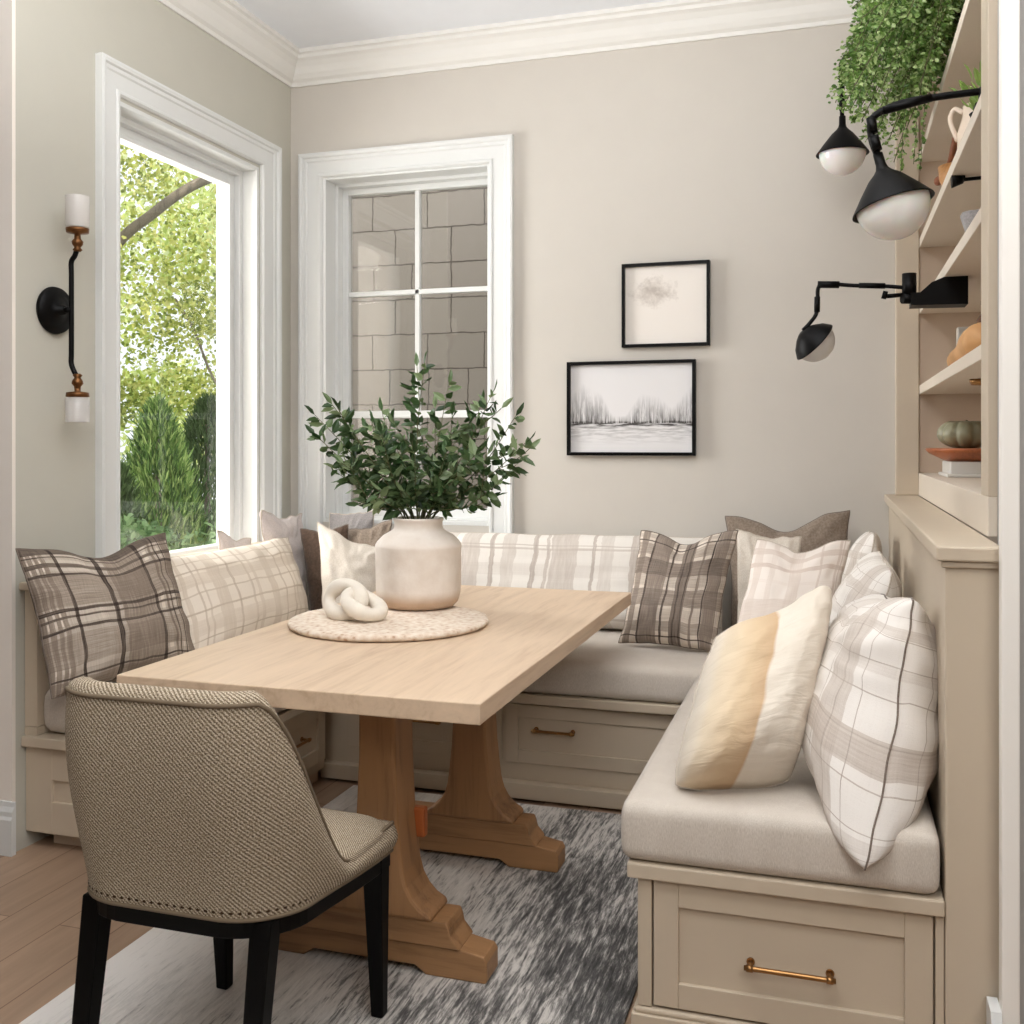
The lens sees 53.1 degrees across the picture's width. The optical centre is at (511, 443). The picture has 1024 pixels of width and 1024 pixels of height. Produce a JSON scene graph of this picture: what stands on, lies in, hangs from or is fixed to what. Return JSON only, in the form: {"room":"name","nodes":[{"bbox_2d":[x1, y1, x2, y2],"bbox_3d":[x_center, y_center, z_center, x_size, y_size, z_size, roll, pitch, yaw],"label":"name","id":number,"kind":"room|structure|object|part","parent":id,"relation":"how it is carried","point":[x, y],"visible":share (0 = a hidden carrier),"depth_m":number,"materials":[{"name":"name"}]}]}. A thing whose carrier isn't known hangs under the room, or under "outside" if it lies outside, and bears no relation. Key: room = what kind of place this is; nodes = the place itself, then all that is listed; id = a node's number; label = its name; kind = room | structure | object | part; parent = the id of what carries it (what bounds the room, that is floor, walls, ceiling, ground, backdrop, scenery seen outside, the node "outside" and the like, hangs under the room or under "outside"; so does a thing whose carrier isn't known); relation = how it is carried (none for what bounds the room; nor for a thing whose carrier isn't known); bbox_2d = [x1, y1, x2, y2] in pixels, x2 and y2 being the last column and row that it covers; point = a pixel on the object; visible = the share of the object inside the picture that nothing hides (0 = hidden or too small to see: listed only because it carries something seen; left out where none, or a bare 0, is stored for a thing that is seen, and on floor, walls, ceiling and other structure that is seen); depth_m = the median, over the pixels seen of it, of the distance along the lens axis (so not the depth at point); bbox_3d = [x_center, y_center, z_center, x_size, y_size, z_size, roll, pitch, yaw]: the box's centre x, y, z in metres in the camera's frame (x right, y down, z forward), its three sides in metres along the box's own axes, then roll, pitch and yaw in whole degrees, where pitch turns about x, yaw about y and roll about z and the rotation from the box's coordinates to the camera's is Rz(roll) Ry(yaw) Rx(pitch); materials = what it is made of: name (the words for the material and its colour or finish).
{"room":"dining room","nodes":[
{"label":"dining room","id":0,"kind":"room"},
{"bbox_2d":[0,0,15,801],"bbox_3d":[-2.867,-0.277,3.792,2.662,3.214,0.155,0,0,17],"label":"wall","id":1,"kind":"structure","parent":0,"point":[7,7],"depth_m":3.33,"materials":[{"name":"paint"}]},
{"bbox_2d":[0,800,15,856],"bbox_3d":[-2.885,1.245,3.707,2.678,0.170,0.020,0,0,17],"label":"baseboard","id":2,"kind":"structure","parent":1,"relation":"attached to","point":[7,808],"depth_m":3.31,"materials":[{"name":"wood"}]},
{"bbox_2d":[16,0,290,851],"bbox_3d":[-1.409,-0.277,4.329,0.200,3.214,2.020,0,0,17],"label":"wall","id":3,"kind":"structure","parent":0,"point":[58,41],"depth_m":3.55,"materials":[{"name":"paint"}]},
{"bbox_2d":[25,591,49,726],"bbox_3d":[-1.319,0.705,4.190,0.050,0.449,1.734,0,0,17],"label":"trim","id":4,"kind":"structure","parent":3,"relation":"attached to","point":[37,685],"depth_m":3.36,"materials":[{"name":"wood"}]},
{"bbox_2d":[25,724,50,735],"bbox_3d":[-1.445,0.944,3.789,0.050,0.027,0.895,0,0,17],"label":"trim","id":5,"kind":"structure","parent":3,"relation":"attached to","point":[29,730],"depth_m":3.37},
{"bbox_2d":[36,194,89,397],"bbox_3d":[-1.498,-0.454,3.474,0.138,0.763,0.162,0,0,17],"label":"wall sconce","id":6,"kind":"object","parent":3,"relation":"attached to","point":[54,306],"visible":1,"depth_m":3.46,"materials":[{"name":"black metal"}]},
{"bbox_3d":[-1.540,-0.453,3.488,0.050,0.162,0.162,0,0,17],"label":"wall plate","id":7,"kind":"part","parent":6,"relation":"part of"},
{"bbox_3d":[-1.496,-0.441,3.474,0.066,0.435,0.020,0,0,17],"label":"arm","id":8,"kind":"part","parent":6,"relation":"part of"},
{"bbox_2d":[65,373,89,397],"bbox_3d":[-1.469,-0.196,3.465,0.076,0.080,0.076,0,0,17],"label":"socket","id":9,"kind":"object","parent":6,"relation":"attached to","point":[77,382],"depth_m":3.45,"materials":[{"name":"brown metal"}]},
{"bbox_2d":[65,226,89,251],"bbox_3d":[-1.469,-0.688,3.465,0.076,0.080,0.076,0,0,17],"label":"socket","id":10,"kind":"object","parent":6,"relation":"attached to","point":[77,242],"depth_m":3.45,"materials":[{"name":"brown metal"}]},
{"bbox_3d":[-1.469,-0.780,3.465,0.077,0.109,0.077,0,0,17],"label":"lamp shade","id":11,"kind":"part","parent":6,"relation":"part of","materials":[{"name":"white glass"}]},
{"bbox_2d":[19,541,262,590],"bbox_3d":[-1.319,0.467,4.176,0.061,0.026,1.759,0,0,17],"label":"trim","id":12,"kind":"structure","parent":3,"relation":"attached to","point":[23,586],"depth_m":3.35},
{"bbox_2d":[95,52,281,557],"bbox_3d":[-1.394,-0.429,4.322,0.234,1.958,1.260,0,0,17],"label":"window","id":13,"kind":"structure","parent":3,"relation":"in","point":[236,180],"depth_m":4.63,"materials":[{"name":"white wood"}]},
{"bbox_3d":[-1.440,-0.364,4.317,0.062,1.752,0.911,0,0,17],"label":"sash","id":14,"kind":"part","parent":13,"relation":"part of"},
{"bbox_2d":[156,0,299,87],"bbox_3d":[-1.298,-1.812,4.165,0.110,0.143,1.773,0,0,17],"label":"trim","id":15,"kind":"structure","parent":3,"relation":"attached to","point":[228,22],"depth_m":4.51,"materials":[{"name":"wood"}]},
{"bbox_2d":[149,499,215,531],"bbox_3d":[-7.587,1.730,17.518,19.050,0.200,23.100,0,0,17],"label":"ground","id":16,"kind":"structure","parent":0,"point":[212,499],"depth_m":22.11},
{"bbox_2d":[120,458,151,539],"bbox_3d":[-2.572,0.855,6.660,0.785,1.550,0.738,0,0,17],"label":"conifer","id":17,"kind":"object","parent":16,"relation":"on","point":[128,493],"visible":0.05,"depth_m":6.65,"materials":[{"name":"green plant"}]},
{"bbox_2d":[121,391,211,547],"bbox_3d":[-2.637,0.617,7.633,0.944,2.025,0.974,0,0,17],"label":"conifer","id":18,"kind":"object","parent":16,"relation":"on","point":[170,466],"visible":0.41,"depth_m":7.52,"materials":[{"name":"green plant"}]},
{"bbox_2d":[120,513,215,550],"bbox_3d":[-1.955,0.986,5.788,1.221,1.294,0.905,0,0,20],"label":"shrub","id":19,"kind":"object","parent":16,"relation":"on","point":[135,530],"visible":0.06,"depth_m":5.89,"materials":[{"name":"green plant"}]},
{"bbox_2d":[120,144,215,428],"bbox_3d":[-3.632,-1.333,9.800,4.739,5.944,5.170,0,0,-15],"label":"leafy tree","id":20,"kind":"object","parent":16,"relation":"on","point":[207,325],"visible":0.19,"depth_m":9.97,"materials":[{"name":"green plant"}]},
{"bbox_2d":[120,153,215,497],"bbox_3d":[-4.819,-1.886,16.597,6.920,7.050,5.793,0,0,14],"label":"leafy tree","id":21,"kind":"object","parent":16,"relation":"on","point":[202,191],"visible":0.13,"depth_m":16.20,"materials":[{"name":"green plant"}]},
{"bbox_2d":[151,391,215,541],"bbox_3d":[-2.618,0.582,8.838,1.159,2.097,1.152,0,0,17],"label":"conifer","id":22,"kind":"object","parent":16,"relation":"on","point":[204,412],"visible":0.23,"depth_m":8.69,"materials":[{"name":"green plant"}]},
{"bbox_2d":[352,187,486,507],"bbox_3d":[0.408,-1.120,6.657,4.800,5.500,0.250,0,0,17],"label":"wall","id":23,"kind":"structure","parent":16,"relation":"on","point":[454,222],"depth_m":6.84,"materials":[{"name":"grey stone"}]},
{"bbox_2d":[0,772,637,1023],"bbox_3d":[-0.611,1.390,1.396,8.400,0.120,7.500,0,0,17],"label":"floor","id":24,"kind":"structure","parent":0,"point":[43,886],"depth_m":2.86,"materials":[{"name":"brown wood"}]},
{"bbox_2d":[21,709,324,845],"bbox_3d":[-1.146,1.144,3.688,0.681,0.372,0.913,0,0,17],"label":"storage bench","id":25,"kind":"object","parent":24,"relation":"on","point":[49,805],"visible":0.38,"depth_m":3.36,"materials":[{"name":"beige wood"}]},
{"bbox_3d":[-1.283,1.135,3.291,0.656,0.281,0.030,0,0,17],"label":"panel","id":26,"kind":"part","parent":25,"relation":"part of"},
{"bbox_2d":[44,679,284,732],"bbox_3d":[-1.114,0.872,3.693,0.646,0.171,0.886,0,0,17],"label":"seat cushion","id":27,"kind":"object","parent":25,"relation":"on","point":[54,709],"visible":0.06,"depth_m":3.35,"materials":[{"name":"fabric"}]},
{"bbox_2d":[15,533,194,698],"bbox_3d":[-1.321,0.555,3.418,0.223,0.464,0.595,0,0,31],"label":"throw pillow","id":28,"kind":"object","parent":27,"relation":"on","point":[104,618],"visible":0.88,"depth_m":3.31,"materials":[{"name":"brown fabric"}]},
{"bbox_2d":[171,537,308,648],"bbox_3d":[-1.072,0.606,4.168,0.247,0.366,1.003,0,0,17],"label":"cushion","id":29,"kind":"object","parent":27,"relation":"on","point":[227,593],"visible":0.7,"depth_m":4.00,"materials":[{"name":"fabric"}]},
{"bbox_3d":[-0.854,1.117,3.631,0.020,0.227,0.780,0,0,17],"label":"drawer","id":30,"kind":"part","parent":25,"relation":"part of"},
{"bbox_3d":[-0.803,1.105,3.709,0.040,0.018,0.264,0,0,17],"label":"handle","id":31,"kind":"part","parent":25,"relation":"part of","materials":[{"name":"gold metal"}]},
{"bbox_2d":[19,785,637,1023],"bbox_3d":[-0.434,1.325,2.337,1.315,0.010,3.000,0,0,17],"label":"area rug","id":32,"kind":"object","parent":24,"relation":"on","point":[566,940],"visible":0.42,"depth_m":2.59,"materials":[{"name":"carpet"}]},
{"bbox_2d":[65,676,397,1023],"bbox_3d":[-0.591,0.888,2.180,0.515,0.862,0.596,0,0,17],"label":"dining chair","id":33,"kind":"object","parent":32,"relation":"on","point":[199,812],"visible":1,"depth_m":1.92,"materials":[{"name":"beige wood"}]},
{"bbox_3d":[-0.838,1.109,2.026,0.045,0.422,0.108,0,0,17],"label":"leg","id":34,"kind":"part","parent":33,"relation":"part of","materials":[{"name":"black wood"}]},
{"bbox_3d":[-0.585,0.902,2.198,0.488,0.059,0.524,0,0,17],"label":"nailhead trim","id":35,"kind":"part","parent":33,"relation":"part of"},
{"bbox_3d":[-0.704,1.129,2.479,0.050,0.382,0.056,0,0,17],"label":"leg","id":36,"kind":"part","parent":33,"relation":"part of","materials":[{"name":"black wood"}]},
{"bbox_3d":[-0.593,0.699,2.172,0.515,0.484,0.578,0,0,17],"label":"backrest","id":37,"kind":"part","parent":33,"relation":"part of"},
{"bbox_3d":[-0.475,1.109,1.912,0.045,0.422,0.108,0,0,17],"label":"leg","id":38,"kind":"part","parent":33,"relation":"part of","materials":[{"name":"black wood"}]},
{"bbox_3d":[-0.574,0.872,2.233,0.497,0.092,0.485,0,0,17],"label":"seat","id":39,"kind":"part","parent":33,"relation":"part of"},
{"bbox_3d":[-0.312,1.129,2.356,0.050,0.382,0.056,0,0,17],"label":"leg","id":40,"kind":"part","parent":33,"relation":"part of","materials":[{"name":"black wood"}]},
{"bbox_2d":[117,585,630,983],"bbox_3d":[-0.260,0.945,3.225,0.949,0.750,1.762,0,0,17],"label":"trestle table","id":41,"kind":"object","parent":32,"relation":"on","point":[463,680],"visible":0.75,"depth_m":2.63,"materials":[{"name":"brown wood"}]},
{"bbox_2d":[287,606,488,641],"bbox_3d":[-0.387,0.559,3.231,0.628,0.022,0.630,0,0,17],"label":"placemat","id":42,"kind":"object","parent":41,"relation":"on","point":[398,625],"visible":0.77,"depth_m":3.08,"materials":[{"name":"wicker"}]},
{"bbox_2d":[323,578,387,621],"bbox_3d":[-0.499,0.489,3.177,0.224,0.132,0.137,0,0,17],"label":"knot","id":43,"kind":"object","parent":42,"relation":"on","point":[355,598],"visible":0.99,"depth_m":3.16,"materials":[{"name":"white wood"}]},
{"bbox_2d":[375,516,461,610],"bbox_3d":[-0.315,0.398,3.452,0.291,0.298,0.291,0,0,17],"label":"vase","id":44,"kind":"object","parent":42,"relation":"on","point":[418,561],"visible":0.94,"depth_m":3.34,"materials":[{"name":"ceramic"}]},
{"bbox_2d":[304,350,540,520],"bbox_3d":[-0.326,0.033,3.456,0.860,0.695,0.399,0,0,17],"label":"branches","id":45,"kind":"object","parent":44,"relation":"in","point":[432,496],"visible":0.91,"depth_m":3.41,"materials":[{"name":"green plant"}]},
{"bbox_2d":[318,692,680,809],"bbox_3d":[0.105,1.124,4.214,2.753,0.388,0.836,0,0,17],"label":"storage bench","id":46,"kind":"object","parent":24,"relation":"on","point":[566,749],"visible":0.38,"depth_m":3.79,"materials":[{"name":"beige wood"}]},
{"bbox_3d":[-0.341,1.085,3.963,0.640,0.220,0.020,0,0,17],"label":"drawer","id":47,"kind":"part","parent":46,"relation":"part of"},
{"bbox_3d":[-0.348,1.065,3.940,0.164,0.018,0.038,0,0,17],"label":"handle","id":48,"kind":"part","parent":46,"relation":"part of","materials":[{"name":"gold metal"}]},
{"bbox_2d":[309,610,708,703],"bbox_3d":[0.117,0.860,4.197,2.692,0.138,0.808,0,0,17],"label":"seat cushion","id":49,"kind":"object","parent":46,"relation":"on","point":[601,666],"visible":0.06,"depth_m":3.73,"materials":[{"name":"fabric"}]},
{"bbox_2d":[217,530,250,549],"bbox_3d":[-1.166,0.575,4.399,0.068,0.434,0.300,0,0,12],"label":"throw pillow","id":50,"kind":"object","parent":49,"relation":"on","point":[225,541],"visible":0.19,"depth_m":4.31,"materials":[{"name":"beige fabric"}]},
{"bbox_2d":[259,510,305,591],"bbox_3d":[-1.044,0.529,4.702,0.106,0.465,0.319,0,0,28],"label":"throw pillow","id":51,"kind":"object","parent":49,"relation":"on","point":[272,527],"visible":0.38,"depth_m":4.70,"materials":[{"name":"beige fabric"}]},
{"bbox_2d":[300,524,348,610],"bbox_3d":[-0.845,0.577,4.655,0.267,0.410,0.147,0,0,1],"label":"throw pillow","id":52,"kind":"object","parent":49,"relation":"on","point":[309,538],"visible":0.41,"depth_m":4.65,"materials":[{"name":"brown fabric"}]},
{"bbox_2d":[317,522,375,607],"bbox_3d":[-0.701,0.564,4.399,0.319,0.443,0.177,0,0,3],"label":"throw pillow","id":53,"kind":"object","parent":49,"relation":"on","point":[340,557],"visible":0.38,"depth_m":4.39,"materials":[{"name":"beige fabric"}]},
{"bbox_2d":[329,510,374,529],"bbox_3d":[-0.764,0.522,4.803,0.238,0.421,0.098,0,0,17],"label":"throw pillow","id":54,"kind":"object","parent":49,"relation":"on","point":[359,520],"visible":0.27,"depth_m":4.81,"materials":[{"name":"grey fabric"}]},
{"bbox_2d":[349,519,391,545],"bbox_3d":[-0.672,0.559,4.684,0.246,0.426,0.114,0,0,17],"label":"throw pillow","id":55,"kind":"object","parent":49,"relation":"on","point":[370,536],"visible":0.2,"depth_m":4.70,"materials":[{"name":"beige fabric"}]},
{"bbox_2d":[450,532,722,634],"bbox_3d":[0.170,0.593,4.444,1.477,0.397,0.234,0,0,17],"label":"cushion","id":56,"kind":"object","parent":49,"relation":"on","point":[553,561],"visible":0.27,"depth_m":4.40,"materials":[{"name":"fabric"}]},
{"bbox_2d":[618,530,737,651],"bbox_3d":[0.635,0.560,3.954,0.456,0.452,0.198,0,0,17],"label":"throw pillow","id":57,"kind":"object","parent":49,"relation":"on","point":[677,592],"visible":0.98,"depth_m":3.91,"materials":[{"name":"fabric"}]},
{"bbox_2d":[736,529,800,620],"bbox_3d":[1.006,0.566,4.036,0.254,0.446,0.143,0,0,17],"label":"throw pillow","id":58,"kind":"object","parent":49,"relation":"on","point":[746,540],"visible":0.3,"depth_m":4.06,"materials":[{"name":"beige fabric"}]},
{"bbox_2d":[725,510,849,625],"bbox_3d":[1.110,0.520,4.159,0.497,0.504,0.141,0,0,17],"label":"throw pillow","id":59,"kind":"object","parent":49,"relation":"on","point":[829,527],"visible":0.33,"depth_m":4.14,"materials":[{"name":"beige fabric"}]},
{"bbox_2d":[841,531,882,582],"bbox_3d":[1.251,0.546,3.714,0.190,0.475,0.462,0,0,15],"label":"throw pillow","id":60,"kind":"object","parent":49,"relation":"on","point":[869,542],"visible":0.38,"depth_m":3.57,"materials":[{"name":"fabric"}]},
{"bbox_3d":[0.152,1.065,3.783,0.164,0.018,0.038,0,0,17],"label":"handle","id":61,"kind":"part","parent":46,"relation":"part of","materials":[{"name":"gold metal"}]},
{"bbox_3d":[0.329,1.085,3.753,0.735,0.220,0.020,0,0,17],"label":"drawer","id":62,"kind":"part","parent":46,"relation":"part of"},
{"bbox_2d":[627,857,944,1023],"bbox_3d":[0.772,1.124,2.832,0.654,0.388,1.399,0,0,17],"label":"storage bench","id":63,"kind":"object","parent":24,"relation":"on","point":[716,946],"visible":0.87,"depth_m":2.19,"materials":[{"name":"beige wood"}]},
{"bbox_2d":[621,674,939,893],"bbox_3d":[0.761,0.858,2.837,0.667,0.141,1.381,0,0,17],"label":"seat cushion","id":64,"kind":"object","parent":63,"relation":"on","point":[783,830],"visible":0.49,"depth_m":2.22,"materials":[{"name":"fabric"}]},
{"bbox_2d":[675,586,831,790],"bbox_3d":[0.591,0.578,2.451,0.271,0.444,0.494,0,0,34],"label":"throw pillow","id":65,"kind":"object","parent":64,"relation":"on","point":[745,726],"visible":0.97,"depth_m":2.32,"materials":[{"name":"fabric"}]},
{"bbox_2d":[737,539,850,622],"bbox_3d":[0.932,0.552,3.463,0.412,0.440,0.240,0,0,17],"label":"throw pillow","id":66,"kind":"object","parent":64,"relation":"on","point":[779,575],"visible":0.49,"depth_m":3.47,"materials":[{"name":"fabric"}]},
{"bbox_2d":[830,551,901,619],"bbox_3d":[1.053,0.564,3.107,0.261,0.442,0.544,0,0,17],"label":"throw pillow","id":67,"kind":"object","parent":64,"relation":"on","point":[872,574],"visible":0.32,"depth_m":2.98,"materials":[{"name":"fabric"}]},
{"bbox_2d":[802,594,938,870],"bbox_3d":[0.833,0.605,2.414,0.336,0.522,0.712,0,0,17],"label":"throw pillow","id":68,"kind":"object","parent":64,"relation":"on","point":[870,742],"visible":0.85,"depth_m":2.21,"materials":[{"name":"fabric"}]},
{"bbox_3d":[0.590,1.122,2.177,0.188,0.018,0.040,0,0,17],"label":"handle","id":69,"kind":"part","parent":63,"relation":"part of","materials":[{"name":"gold metal"}]},
{"bbox_2d":[235,0,670,47],"bbox_3d":[-0.633,-1.959,1.325,8.400,0.150,7.350,0,0,17],"label":"ceiling","id":70,"kind":"structure","parent":0,"point":[305,23],"depth_m":4.50,"materials":[{"name":"paint"}]},
{"bbox_2d":[291,22,997,630],"bbox_3d":[0.640,-0.277,4.618,3.538,3.214,0.250,0,0,17],"label":"wall","id":71,"kind":"structure","parent":0,"point":[705,149],"depth_m":4.44,"materials":[{"name":"beige paint"}]},
{"bbox_2d":[298,134,513,532],"bbox_3d":[-0.477,-0.482,4.952,1.091,1.845,0.287,0,0,17],"label":"window","id":72,"kind":"structure","parent":71,"relation":"in","point":[328,182],"depth_m":4.97,"materials":[{"name":"white wood"}]},
{"bbox_3d":[-0.456,-0.450,5.013,0.807,1.639,0.050,0,0,17],"label":"sash","id":73,"kind":"part","parent":72,"relation":"part of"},
{"bbox_2d":[291,0,871,87],"bbox_3d":[0.396,-1.812,4.506,3.138,0.143,0.110,0,0,17],"label":"trim","id":74,"kind":"structure","parent":71,"relation":"attached to","point":[673,21],"depth_m":4.55,"materials":[{"name":"wood"}]},
{"bbox_2d":[567,359,695,455],"bbox_3d":[0.521,-0.155,4.507,0.570,0.416,0.032,0,0,17],"label":"framed picture","id":75,"kind":"object","parent":71,"relation":"attached to","point":[635,407],"visible":1,"depth_m":4.51},
{"bbox_2d":[622,260,709,347],"bbox_3d":[0.668,-0.605,4.461,0.382,0.366,0.032,0,0,17],"label":"framed picture","id":76,"kind":"object","parent":71,"relation":"attached to","point":[665,304],"visible":1,"depth_m":4.46},
{"bbox_2d":[895,69,918,494],"bbox_3d":[1.599,-0.838,4.151,0.088,2.092,0.068,0,0,17],"label":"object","id":77,"kind":"structure","parent":71,"relation":"attached to","point":[906,249],"depth_m":4.12,"materials":[{"name":"wood"}]},
{"bbox_2d":[889,508,998,1023],"bbox_3d":[1.263,0.784,3.130,0.104,1.092,2.218,0,0,17],"label":"panel","id":78,"kind":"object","parent":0,"point":[961,604],"depth_m":2.08,"materials":[{"name":"wood"}]},
{"bbox_2d":[884,494,998,568],"bbox_3d":[1.254,0.230,3.123,0.126,0.044,2.236,0,0,17],"label":"trim","id":79,"kind":"structure","parent":78,"relation":"on","point":[953,544],"depth_m":2.34,"materials":[{"name":"wood"}]},
{"bbox_2d":[919,0,997,536],"bbox_3d":[1.522,-0.834,3.163,0.360,2.081,1.990,0,0,17],"label":"bookcase","id":80,"kind":"object","parent":79,"relation":"on","point":[946,393],"depth_m":3.04,"materials":[{"name":"wood"}]},
{"bbox_2d":[816,52,869,175],"bbox_3d":[1.373,-1.268,3.866,0.435,0.494,0.195,0,0,17],"label":"lamp","id":81,"kind":"object","parent":80,"relation":"attached to","point":[842,154],"visible":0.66,"depth_m":3.85,"materials":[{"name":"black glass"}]},
{"bbox_3d":[1.258,-1.065,3.902,0.173,0.088,0.173,0,0,17],"label":"globe","id":82,"kind":"part","parent":81,"relation":"part of","materials":[{"name":"white glass"}]},
{"bbox_3d":[1.258,-1.175,3.902,0.195,0.149,0.195,0,0,17],"label":"lamp shade","id":83,"kind":"part","parent":81,"relation":"part of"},
{"bbox_3d":[1.400,-1.379,3.858,0.325,0.268,0.016,0,0,17],"label":"arm","id":84,"kind":"part","parent":81,"relation":"part of"},
{"bbox_2d":[795,272,967,361],"bbox_3d":[1.180,-0.405,3.300,0.519,0.275,0.148,0,0,17],"label":"lamp","id":85,"kind":"object","parent":80,"relation":"attached to","point":[816,342],"visible":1,"depth_m":3.27,"materials":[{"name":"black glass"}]},
{"bbox_3d":[0.989,-0.334,3.360,0.118,0.120,0.148,0,0,17],"label":"lamp shade","id":86,"kind":"part","parent":85,"relation":"part of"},
{"bbox_3d":[0.996,-0.327,3.357,0.119,0.120,0.133,0,0,17],"label":"globe","id":87,"kind":"part","parent":85,"relation":"part of","materials":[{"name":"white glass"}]},
{"bbox_3d":[1.109,-0.447,3.313,0.335,0.163,0.027,0,0,17],"label":"arm","id":88,"kind":"part","parent":85,"relation":"part of"},
{"bbox_2d":[826,0,964,170],"bbox_3d":[1.327,-1.275,3.285,0.596,0.830,0.680,0,0,17],"label":"fern","id":89,"kind":"object","parent":80,"relation":"on","point":[918,34],"visible":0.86,"depth_m":3.21,"materials":[{"name":"green plant"}]},
{"bbox_2d":[852,87,980,240],"bbox_3d":[1.018,-0.693,2.551,0.325,0.365,0.200,0,0,17],"label":"lamp","id":90,"kind":"object","parent":80,"relation":"attached to","point":[893,205],"visible":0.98,"depth_m":2.53,"materials":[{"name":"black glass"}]},
{"bbox_3d":[0.956,-0.652,2.571,0.194,0.170,0.200,0,0,17],"label":"lamp shade","id":91,"kind":"part","parent":90,"relation":"part of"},
{"bbox_3d":[0.956,-0.567,2.571,0.175,0.114,0.178,0,0,17],"label":"globe","id":92,"kind":"part","parent":90,"relation":"part of","materials":[{"name":"white glass"}]},
{"bbox_3d":[1.029,-0.801,2.559,0.271,0.148,0.018,0,0,17],"label":"arm","id":93,"kind":"part","parent":90,"relation":"part of"},
{"bbox_2d":[938,162,951,185],"bbox_3d":[1.517,-0.880,3.465,0.144,0.115,0.144,0,0,17],"label":"wooden bowl","id":94,"kind":"object","parent":80,"relation":"on","point":[943,169],"visible":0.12,"depth_m":3.45,"materials":[{"name":"orange wood"}]},
{"bbox_2d":[934,137,956,185],"bbox_3d":[1.475,-0.951,3.470,0.038,0.058,0.468,0,0,15],"label":"wooden spoon","id":95,"kind":"object","parent":94,"relation":"on","point":[953,148],"visible":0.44,"depth_m":3.37,"materials":[{"name":"brown wood"}]},
{"bbox_3d":[1.513,-1.146,3.162,0.336,0.036,1.900,0,0,17],"label":"shelf","id":96,"kind":"part","parent":80,"relation":"part of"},
{"bbox_3d":[1.513,-0.804,3.162,0.336,0.036,1.900,0,0,17],"label":"shelf","id":97,"kind":"part","parent":80,"relation":"part of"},
{"bbox_3d":[1.513,-0.538,3.162,0.336,0.036,1.900,0,0,17],"label":"shelf","id":98,"kind":"part","parent":80,"relation":"part of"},
{"bbox_3d":[1.513,-0.215,3.162,0.336,0.036,1.900,0,0,17],"label":"shelf","id":99,"kind":"part","parent":80,"relation":"part of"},
{"bbox_3d":[1.804,-0.872,4.092,0.336,2.004,0.048,0,0,17],"label":"panel","id":100,"kind":"part","parent":80,"relation":"part of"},
{"bbox_3d":[1.521,0.136,3.160,0.320,0.036,1.900,0,0,17],"label":"shelf","id":101,"kind":"part","parent":80,"relation":"part of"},
{"bbox_3d":[1.349,0.163,3.181,0.020,0.089,1.922,0,0,17],"label":"rail","id":102,"kind":"part","parent":80,"relation":"part of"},
{"bbox_2d":[938,460,980,477],"bbox_3d":[1.676,0.090,3.667,0.252,0.054,0.320,0,0,17],"label":"books","id":103,"kind":"object","parent":80,"relation":"on","point":[966,469],"visible":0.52,"depth_m":3.55,"materials":[{"name":"paper"}]},
{"bbox_2d":[925,448,980,461],"bbox_3d":[1.657,0.040,3.652,0.344,0.046,0.344,0,0,17],"label":"dish","id":104,"kind":"object","parent":103,"relation":"on","point":[947,454],"visible":0.59,"depth_m":3.56,"materials":[{"name":"brown wood"}]},
{"bbox_2d":[937,420,980,447],"bbox_3d":[1.622,-0.033,3.663,0.193,0.103,0.195,0,0,17],"label":"pumpkin","id":105,"kind":"object","parent":104,"relation":"on","point":[955,434],"visible":0.81,"depth_m":3.60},
{"bbox_2d":[948,103,972,148],"bbox_3d":[1.365,-0.910,3.014,0.110,0.176,0.120,0,0,-17],"label":"jug","id":106,"kind":"object","parent":80,"relation":"on","point":[966,111],"visible":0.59,"depth_m":3.01,"materials":[{"name":"ceramic"}]},
{"bbox_3d":[1.318,-0.946,3.039,0.049,0.106,0.020,0,0,44],"label":"handle","id":107,"kind":"part","parent":106,"relation":"part of","materials":[{"name":"ceramic"}]},
{"bbox_2d":[956,327,967,345],"bbox_3d":[1.620,-0.319,3.561,0.137,0.172,0.035,0,0,17],"label":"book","id":108,"kind":"object","parent":80,"relation":"on","point":[959,330],"visible":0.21,"depth_m":3.56,"materials":[{"name":"beige paper"}]},
{"bbox_2d":[947,322,980,365],"bbox_3d":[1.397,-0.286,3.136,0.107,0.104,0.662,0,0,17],"label":"gourd","id":109,"kind":"object","parent":80,"relation":"on","point":[970,338],"visible":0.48,"depth_m":2.86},
{"bbox_2d":[948,61,980,117],"bbox_3d":[1.295,-0.931,2.788,0.162,0.218,0.185,0,0,2],"label":"potted plant","id":110,"kind":"object","parent":80,"relation":"on","point":[973,99],"visible":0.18,"depth_m":2.78,"materials":[{"name":"green plant"}]},
{"bbox_3d":[1.422,-0.774,2.981,0.268,0.043,0.044,0,0,17],"label":"shelf bracket","id":111,"kind":"part","parent":80,"relation":"part of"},
{"bbox_2d":[960,209,978,231],"bbox_3d":[1.322,-0.599,2.855,0.132,0.085,0.136,0,0,17],"label":"bowl","id":112,"kind":"object","parent":80,"relation":"on","point":[966,217],"visible":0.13,"depth_m":2.83,"materials":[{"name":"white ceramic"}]},
{"bbox_2d":[969,379,980,385],"bbox_3d":[1.432,-0.186,3.135,0.064,0.020,0.064,0,0,17],"label":"puck light","id":113,"kind":"object","parent":80,"relation":"attached to","point":[975,382],"visible":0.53,"depth_m":3.12,"materials":[{"name":"gold metal"}]},
{"bbox_2d":[986,996,1001,1023],"bbox_3d":[0.946,1.220,2.004,0.020,0.220,0.110,0,0,17],"label":"baseboard","id":114,"kind":"structure","parent":78,"relation":"attached to","point":[993,1011],"depth_m":2.02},
{"bbox_2d":[998,0,1023,1023],"bbox_3d":[2.397,-0.277,1.722,2.854,3.214,0.230,0,0,17],"label":"wall","id":115,"kind":"structure","parent":0,"point":[1021,1],"depth_m":2.04,"materials":[{"name":"paint"}]},
{"bbox_2d":[999,0,1019,1023],"bbox_3d":[0.977,-0.277,2.014,0.033,3.214,0.037,0,0,17],"label":"trim","id":116,"kind":"structure","parent":115,"relation":"attached to","point":[1009,10],"depth_m":2.00,"materials":[{"name":"wood"}]}
]}

